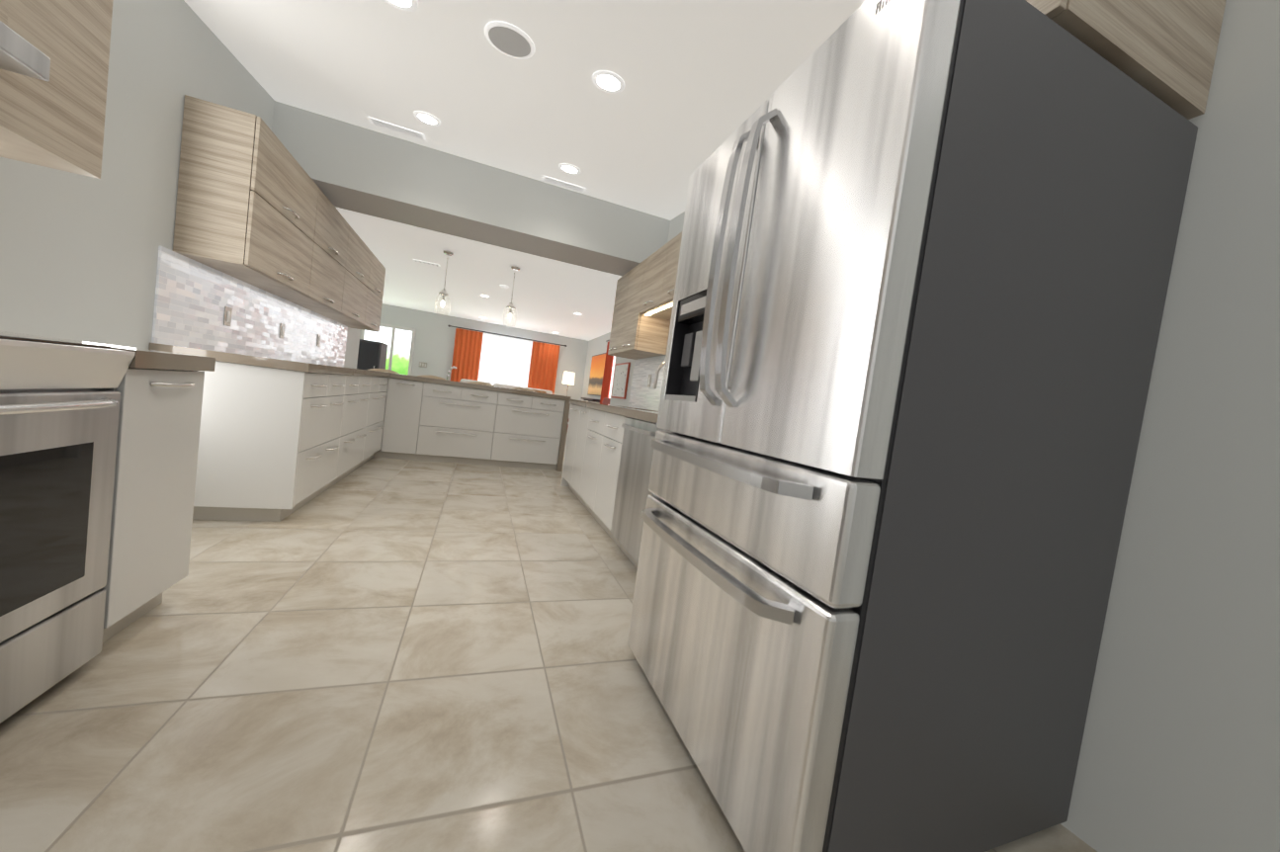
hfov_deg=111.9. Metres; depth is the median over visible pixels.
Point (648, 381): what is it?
outlet
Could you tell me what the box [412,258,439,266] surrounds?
ceiling vent
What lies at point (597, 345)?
wall
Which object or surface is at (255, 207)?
upper cabinet
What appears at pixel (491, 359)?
curtain
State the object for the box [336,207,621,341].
ceiling
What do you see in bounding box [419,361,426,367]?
light switch
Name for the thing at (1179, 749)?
wall
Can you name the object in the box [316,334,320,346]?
electrical outlet
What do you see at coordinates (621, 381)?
framed picture
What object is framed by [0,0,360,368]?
wall
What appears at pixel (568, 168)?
recessed light
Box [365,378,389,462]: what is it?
base cabinet
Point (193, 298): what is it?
backsplash
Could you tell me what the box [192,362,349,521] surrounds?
base cabinet
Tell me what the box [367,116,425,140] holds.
ceiling vent
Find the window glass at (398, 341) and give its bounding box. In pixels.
[360,323,415,375]
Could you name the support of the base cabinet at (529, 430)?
on the floor
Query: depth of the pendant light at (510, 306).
5.38 m
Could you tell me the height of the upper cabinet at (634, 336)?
0.790 m
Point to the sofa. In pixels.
(510, 386)
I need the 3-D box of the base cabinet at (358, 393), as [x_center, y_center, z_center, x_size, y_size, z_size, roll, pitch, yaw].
[-2.653,-0.011,3.446,0.650,0.878,0.776,6,3,-21]
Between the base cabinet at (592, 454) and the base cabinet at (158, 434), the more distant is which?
the base cabinet at (592, 454)
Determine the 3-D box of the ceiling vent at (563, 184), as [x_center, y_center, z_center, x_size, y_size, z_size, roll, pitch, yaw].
[-0.652,-2.082,3.728,0.360,0.012,0.110,6,3,-21]
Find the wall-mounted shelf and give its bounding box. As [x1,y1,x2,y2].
[581,397,599,402]
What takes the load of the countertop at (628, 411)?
on the base cabinet at (588, 421)
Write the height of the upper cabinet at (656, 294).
0.480 m
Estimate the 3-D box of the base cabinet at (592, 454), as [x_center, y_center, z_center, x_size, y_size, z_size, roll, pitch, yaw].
[-0.111,0.439,3.589,0.644,0.640,0.507,6,3,-21]
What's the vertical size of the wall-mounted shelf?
0.206 m
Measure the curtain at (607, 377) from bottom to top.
2.182 m
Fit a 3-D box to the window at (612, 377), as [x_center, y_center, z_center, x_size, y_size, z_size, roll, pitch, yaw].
[-0.470,-0.741,8.553,0.033,1.920,1.270,6,3,-21]
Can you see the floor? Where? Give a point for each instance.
(385, 654)
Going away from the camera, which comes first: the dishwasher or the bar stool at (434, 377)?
the dishwasher
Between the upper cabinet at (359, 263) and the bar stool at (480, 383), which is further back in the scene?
the bar stool at (480, 383)
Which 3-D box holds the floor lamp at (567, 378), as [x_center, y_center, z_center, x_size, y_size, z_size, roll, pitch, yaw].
[-1.876,-0.600,10.912,0.300,1.520,0.300,6,3,-21]
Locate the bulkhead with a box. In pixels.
[272,100,670,276]
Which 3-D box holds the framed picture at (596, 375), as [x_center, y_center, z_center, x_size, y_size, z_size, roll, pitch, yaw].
[-0.973,-1.183,10.010,0.035,0.960,1.500,6,3,-21]
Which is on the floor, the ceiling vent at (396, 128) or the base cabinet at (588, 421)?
the base cabinet at (588, 421)
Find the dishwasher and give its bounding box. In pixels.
[610,417,668,568]
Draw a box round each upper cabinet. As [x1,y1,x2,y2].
[0,0,113,178]
[172,94,323,300]
[261,193,350,316]
[307,227,374,324]
[335,256,385,332]
[607,260,670,359]
[639,232,682,320]
[1025,0,1226,119]
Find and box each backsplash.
[151,246,347,366]
[628,356,665,411]
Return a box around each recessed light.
[384,0,417,11]
[413,110,440,126]
[558,163,580,173]
[592,70,624,92]
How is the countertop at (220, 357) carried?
on the base cabinet at (280, 440)
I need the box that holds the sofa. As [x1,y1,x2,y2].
[460,378,553,394]
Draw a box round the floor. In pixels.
[0,432,1097,851]
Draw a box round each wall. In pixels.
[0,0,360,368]
[359,303,588,424]
[581,332,610,402]
[609,0,1279,851]
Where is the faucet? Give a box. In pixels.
[652,361,665,388]
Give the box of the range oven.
[0,333,135,723]
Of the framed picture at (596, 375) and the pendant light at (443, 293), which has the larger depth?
the framed picture at (596, 375)
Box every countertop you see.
[148,342,389,378]
[389,374,567,402]
[569,398,658,423]
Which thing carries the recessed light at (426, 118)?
in the ceiling at (704, 80)
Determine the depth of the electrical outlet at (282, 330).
3.55 m
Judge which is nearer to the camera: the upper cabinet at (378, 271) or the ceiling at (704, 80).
the ceiling at (704, 80)
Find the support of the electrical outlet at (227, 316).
attached to the backsplash at (193, 298)
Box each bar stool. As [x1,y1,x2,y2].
[369,368,398,373]
[417,375,446,380]
[467,381,494,386]
[512,387,536,392]
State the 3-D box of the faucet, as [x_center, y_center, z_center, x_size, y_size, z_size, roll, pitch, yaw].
[0.201,-0.319,3.512,0.258,0.408,0.246,6,3,-21]
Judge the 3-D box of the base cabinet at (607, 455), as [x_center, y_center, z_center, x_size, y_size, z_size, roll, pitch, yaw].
[0.030,0.476,3.207,0.644,0.640,0.310,6,3,-21]
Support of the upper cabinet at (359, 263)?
attached to the wall at (78, 256)
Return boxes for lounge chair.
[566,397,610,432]
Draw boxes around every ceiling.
[183,0,865,220]
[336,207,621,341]
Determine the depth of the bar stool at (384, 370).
5.86 m
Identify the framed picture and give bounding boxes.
[587,352,605,396]
[610,361,630,399]
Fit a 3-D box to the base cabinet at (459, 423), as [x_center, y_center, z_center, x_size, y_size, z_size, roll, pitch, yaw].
[-2.186,-0.037,5.225,0.786,0.878,0.680,6,3,-21]
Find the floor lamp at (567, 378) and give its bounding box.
[562,371,575,396]
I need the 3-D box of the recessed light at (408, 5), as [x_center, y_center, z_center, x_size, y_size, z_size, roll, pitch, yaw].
[-1.061,-1.871,1.875,0.170,0.024,0.170,6,3,-21]
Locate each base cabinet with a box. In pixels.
[0,331,215,642]
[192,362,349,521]
[338,374,373,481]
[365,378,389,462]
[381,378,425,460]
[417,382,500,465]
[492,390,567,471]
[560,402,580,486]
[568,406,611,500]
[580,433,615,514]
[592,437,615,528]
[603,414,655,548]
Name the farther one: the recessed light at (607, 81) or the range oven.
the recessed light at (607, 81)
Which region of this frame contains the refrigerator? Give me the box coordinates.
[627,0,1197,851]
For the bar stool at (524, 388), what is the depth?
6.50 m
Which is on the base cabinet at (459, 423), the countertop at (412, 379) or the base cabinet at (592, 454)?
the countertop at (412, 379)
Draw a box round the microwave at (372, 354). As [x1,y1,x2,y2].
[356,339,387,369]
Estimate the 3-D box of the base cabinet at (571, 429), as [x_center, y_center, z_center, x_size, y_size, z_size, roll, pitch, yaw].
[-0.393,0.252,4.388,0.645,0.858,0.469,6,3,-21]
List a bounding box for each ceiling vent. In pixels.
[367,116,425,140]
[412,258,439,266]
[542,175,586,192]
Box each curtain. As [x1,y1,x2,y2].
[447,325,566,394]
[599,340,615,403]
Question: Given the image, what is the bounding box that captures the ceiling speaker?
[484,20,534,59]
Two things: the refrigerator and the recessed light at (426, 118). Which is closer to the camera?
the refrigerator
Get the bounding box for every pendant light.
[433,250,453,315]
[502,265,520,327]
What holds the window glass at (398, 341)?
in the wall at (434, 341)
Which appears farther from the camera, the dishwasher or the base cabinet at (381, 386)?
the base cabinet at (381, 386)
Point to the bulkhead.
(347, 166)
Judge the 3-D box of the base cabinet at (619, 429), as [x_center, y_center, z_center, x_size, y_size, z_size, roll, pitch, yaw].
[0.138,0.392,2.976,0.623,0.858,0.181,6,3,-21]
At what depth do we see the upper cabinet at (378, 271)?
5.09 m
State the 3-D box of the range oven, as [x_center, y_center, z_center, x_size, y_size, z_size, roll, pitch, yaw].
[-1.619,0.196,0.765,0.704,1.000,0.760,6,3,-21]
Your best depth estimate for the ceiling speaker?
2.03 m
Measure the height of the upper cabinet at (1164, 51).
0.420 m
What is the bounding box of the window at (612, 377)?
[608,355,615,398]
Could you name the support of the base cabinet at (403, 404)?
on the floor
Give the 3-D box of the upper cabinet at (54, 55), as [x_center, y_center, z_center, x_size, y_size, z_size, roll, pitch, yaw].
[-1.471,-1.105,0.408,0.475,0.750,2.080,6,3,-21]
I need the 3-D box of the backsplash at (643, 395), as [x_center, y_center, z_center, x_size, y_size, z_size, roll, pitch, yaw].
[0.448,-0.482,3.302,0.010,0.818,2.976,6,3,-21]
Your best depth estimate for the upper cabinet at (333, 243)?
3.58 m
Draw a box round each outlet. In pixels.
[223,306,232,326]
[279,323,285,338]
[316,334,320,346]
[647,374,651,387]

